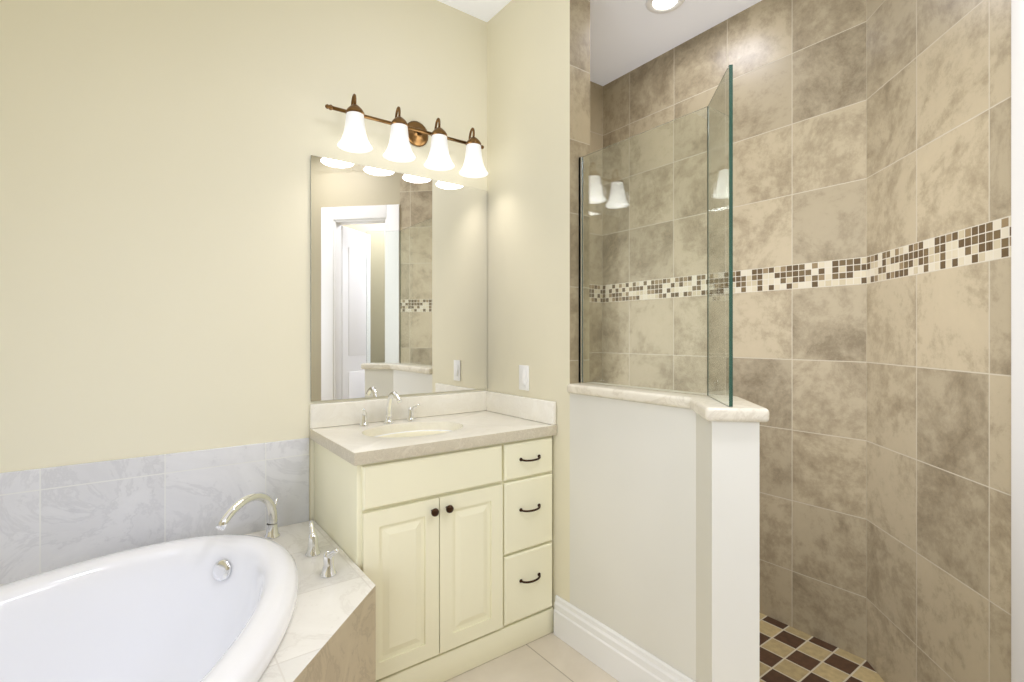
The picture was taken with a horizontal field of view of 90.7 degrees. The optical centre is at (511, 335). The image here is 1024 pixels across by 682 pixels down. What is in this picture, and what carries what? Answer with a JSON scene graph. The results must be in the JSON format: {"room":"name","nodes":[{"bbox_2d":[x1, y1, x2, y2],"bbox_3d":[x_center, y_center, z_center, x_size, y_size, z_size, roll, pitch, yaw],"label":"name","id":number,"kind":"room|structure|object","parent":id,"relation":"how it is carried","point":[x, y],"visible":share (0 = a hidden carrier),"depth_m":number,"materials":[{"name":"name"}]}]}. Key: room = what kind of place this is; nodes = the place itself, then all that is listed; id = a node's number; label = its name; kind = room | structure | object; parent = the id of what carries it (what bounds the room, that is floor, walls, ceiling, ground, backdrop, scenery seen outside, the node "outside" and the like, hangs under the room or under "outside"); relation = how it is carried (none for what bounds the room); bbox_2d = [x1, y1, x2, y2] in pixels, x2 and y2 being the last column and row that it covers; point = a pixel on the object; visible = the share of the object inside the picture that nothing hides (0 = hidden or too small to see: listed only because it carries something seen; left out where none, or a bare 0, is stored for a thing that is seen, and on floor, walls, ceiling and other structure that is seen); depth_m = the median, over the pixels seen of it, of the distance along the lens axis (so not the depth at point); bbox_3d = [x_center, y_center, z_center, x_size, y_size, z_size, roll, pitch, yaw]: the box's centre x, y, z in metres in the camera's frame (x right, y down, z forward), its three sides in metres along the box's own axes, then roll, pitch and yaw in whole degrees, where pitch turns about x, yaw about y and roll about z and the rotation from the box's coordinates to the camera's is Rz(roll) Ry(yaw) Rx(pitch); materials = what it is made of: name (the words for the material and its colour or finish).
{"room":"bathroom","nodes":[
{"label":"bathroom","id":0,"kind":"room"},
{"bbox_2d":[0,0,602,520],"bbox_3d":[-0.860,-0.171,2.147,3.660,2.910,0.100,0,0,-36],"label":"wall","id":1,"kind":"structure","parent":0,"point":[156,226],"depth_m":1.84,"materials":[{"name":"beige paint"}]},
{"bbox_2d":[0,438,308,584],"bbox_3d":[-1.530,0.603,1.585,1.713,0.362,0.010,0,0,-36],"label":"tile","id":2,"kind":"structure","parent":1,"relation":"attached to","point":[51,518],"depth_m":1.75,"materials":[{"name":"grey tile"}]},
{"bbox_2d":[311,155,486,400],"bbox_3d":[-0.482,-0.238,2.356,0.875,1.021,0.006,0,0,-36],"label":"mirror","id":3,"kind":"object","parent":1,"relation":"attached to","point":[399,283],"visible":1,"depth_m":2.31,"materials":[{"name":"silver mirror"}]},
{"bbox_2d":[325,94,487,177],"bbox_3d":[-0.441,-0.894,2.269,0.770,0.233,0.194,0,0,-36],"label":"sconce","id":4,"kind":"object","parent":1,"relation":"attached to","point":[403,136],"visible":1,"depth_m":2.25,"materials":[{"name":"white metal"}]},
{"bbox_2d":[309,391,556,428],"bbox_3d":[-0.324,0.334,2.137,0.881,0.100,0.544,0,0,-36],"label":"backsplash","id":5,"kind":"structure","parent":1,"relation":"attached to","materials":[{"name":"stone"}]},
{"bbox_2d":[437,0,510,21],"bbox_3d":[0.176,-1.676,0.737,3.660,0.100,3.600,0,0,-36],"label":"ceiling","id":6,"kind":"structure","parent":0,"point":[486,10],"depth_m":2.50,"materials":[{"name":"white paint"}]},
{"bbox_2d":[445,631,618,681],"bbox_3d":[0.176,1.334,0.737,3.660,0.100,3.600,0,0,-36],"label":"floor","id":7,"kind":"structure","parent":0,"point":[551,657],"depth_m":1.96,"materials":[{"name":"tile"}]},
{"bbox_2d":[0,492,375,681],"bbox_3d":[-0.987,0.922,0.869,1.721,0.723,1.786,0,0,-36],"label":"bathtub","id":8,"kind":"object","parent":7,"relation":"on","point":[274,602],"visible":1,"depth_m":1.55,"materials":[{"name":"ceramic"}]},
{"bbox_2d":[215,492,338,578],"bbox_3d":[-0.811,0.662,1.703,0.315,0.203,0.528,0,0,-36],"label":"faucet","id":9,"kind":"object","parent":8,"relation":"on","point":[296,553],"depth_m":1.70,"materials":[{"name":"silver metal"}]},
{"bbox_2d":[309,391,556,681],"bbox_3d":[-0.316,0.761,2.127,0.881,1.044,0.571,0,0,-36],"label":"bathroom vanity","id":10,"kind":"object","parent":7,"relation":"on","point":[433,516],"visible":1,"depth_m":1.93,"materials":[{"name":"beige wood"}]},
{"bbox_2d":[309,410,556,465],"bbox_3d":[-0.323,0.405,2.136,0.881,0.042,0.547,0,0,-36],"label":"countertop","id":11,"kind":"structure","parent":10,"relation":"on","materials":[{"name":"stone"}]},
{"bbox_2d":[359,391,419,426],"bbox_3d":[-0.515,0.311,2.182,0.261,0.145,0.142,0,0,-36],"label":"faucet","id":12,"kind":"object","parent":11,"relation":"on","point":[410,421],"depth_m":2.21,"materials":[{"name":"silver metal"}]},
{"bbox_2d":[760,613,883,681],"bbox_3d":[0.754,1.282,2.092,0.922,0.004,1.898,0,0,-36],"label":"shower floor","id":13,"kind":"structure","parent":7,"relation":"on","point":[788,653],"depth_m":1.99,"materials":[{"name":"tile"}]},
{"bbox_2d":[487,0,589,607],"bbox_3d":[0.104,-0.171,2.405,0.120,2.910,0.627,0,0,-36],"label":"wall","id":14,"kind":"structure","parent":0,"point":[538,98],"depth_m":2.27,"materials":[{"name":"beige paint"}]},
{"bbox_2d":[519,365,528,390],"bbox_3d":[0.054,0.196,2.362,0.010,0.116,0.072,0,0,-36],"label":"switch plate","id":15,"kind":"object","parent":14,"relation":"attached to","point":[523,377],"visible":1,"depth_m":2.36,"materials":[{"name":"white plastic"}]},
{"bbox_2d":[554,393,759,681],"bbox_3d":[0.448,0.762,1.799,0.284,1.045,0.920,0,0,-36],"label":"wall","id":16,"kind":"structure","parent":0,"point":[665,534],"depth_m":1.74,"materials":[{"name":"paint"}]},
{"bbox_2d":[567,383,768,421],"bbox_3d":[0.483,0.219,1.757,0.320,0.040,0.864,0,0,-36],"label":"ledge","id":17,"kind":"object","parent":16,"relation":"on","point":[707,408],"depth_m":1.65,"materials":[{"name":"stone"}]},
{"bbox_2d":[579,64,732,406],"bbox_3d":[0.454,-0.279,1.780,0.195,0.954,0.791,0,0,-36],"label":"glass","id":18,"kind":"object","parent":17,"relation":"on","point":[655,258],"visible":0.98,"depth_m":1.81,"materials":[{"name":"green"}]},
{"bbox_2d":[590,0,761,85],"bbox_3d":[0.828,-1.585,2.147,0.740,0.080,1.899,0,0,-36],"label":"ceiling","id":19,"kind":"structure","parent":0,"point":[626,36],"depth_m":2.54,"materials":[{"name":"white paint"}]},
{"bbox_2d":[645,0,684,13],"bbox_3d":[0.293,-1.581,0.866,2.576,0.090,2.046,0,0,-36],"label":"recessed light","id":20,"kind":"object","parent":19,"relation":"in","point":[650,7],"depth_m":2.36,"materials":[{"name":"white"}]},
{"bbox_2d":[603,0,865,659],"bbox_3d":[1.021,-0.171,2.593,0.100,2.910,1.410,0,0,-36],"label":"wall","id":21,"kind":"structure","parent":0,"point":[799,220],"depth_m":2.20,"materials":[{"name":"tile"}]},
{"bbox_2d":[866,0,1010,681],"bbox_3d":[1.394,-0.171,1.634,0.100,2.910,0.715,0,0,9],"label":"wall","id":22,"kind":"structure","parent":0,"point":[938,340],"depth_m":1.58,"materials":[{"name":"tile"}]},
{"bbox_3d":[1.167,-0.171,0.144,1.697,2.910,1.696,0,0,-36],"label":"wall","id":23,"kind":"structure","parent":0,"visible":0},
{"bbox_2d":[1011,0,1023,681],"bbox_3d":[1.282,0.077,0.925,0.128,2.415,0.720,0,0,9],"label":"door frame","id":24,"kind":"structure","parent":23,"relation":"attached to","point":[1017,340],"depth_m":1.27,"materials":[{"name":"white"}]}
]}

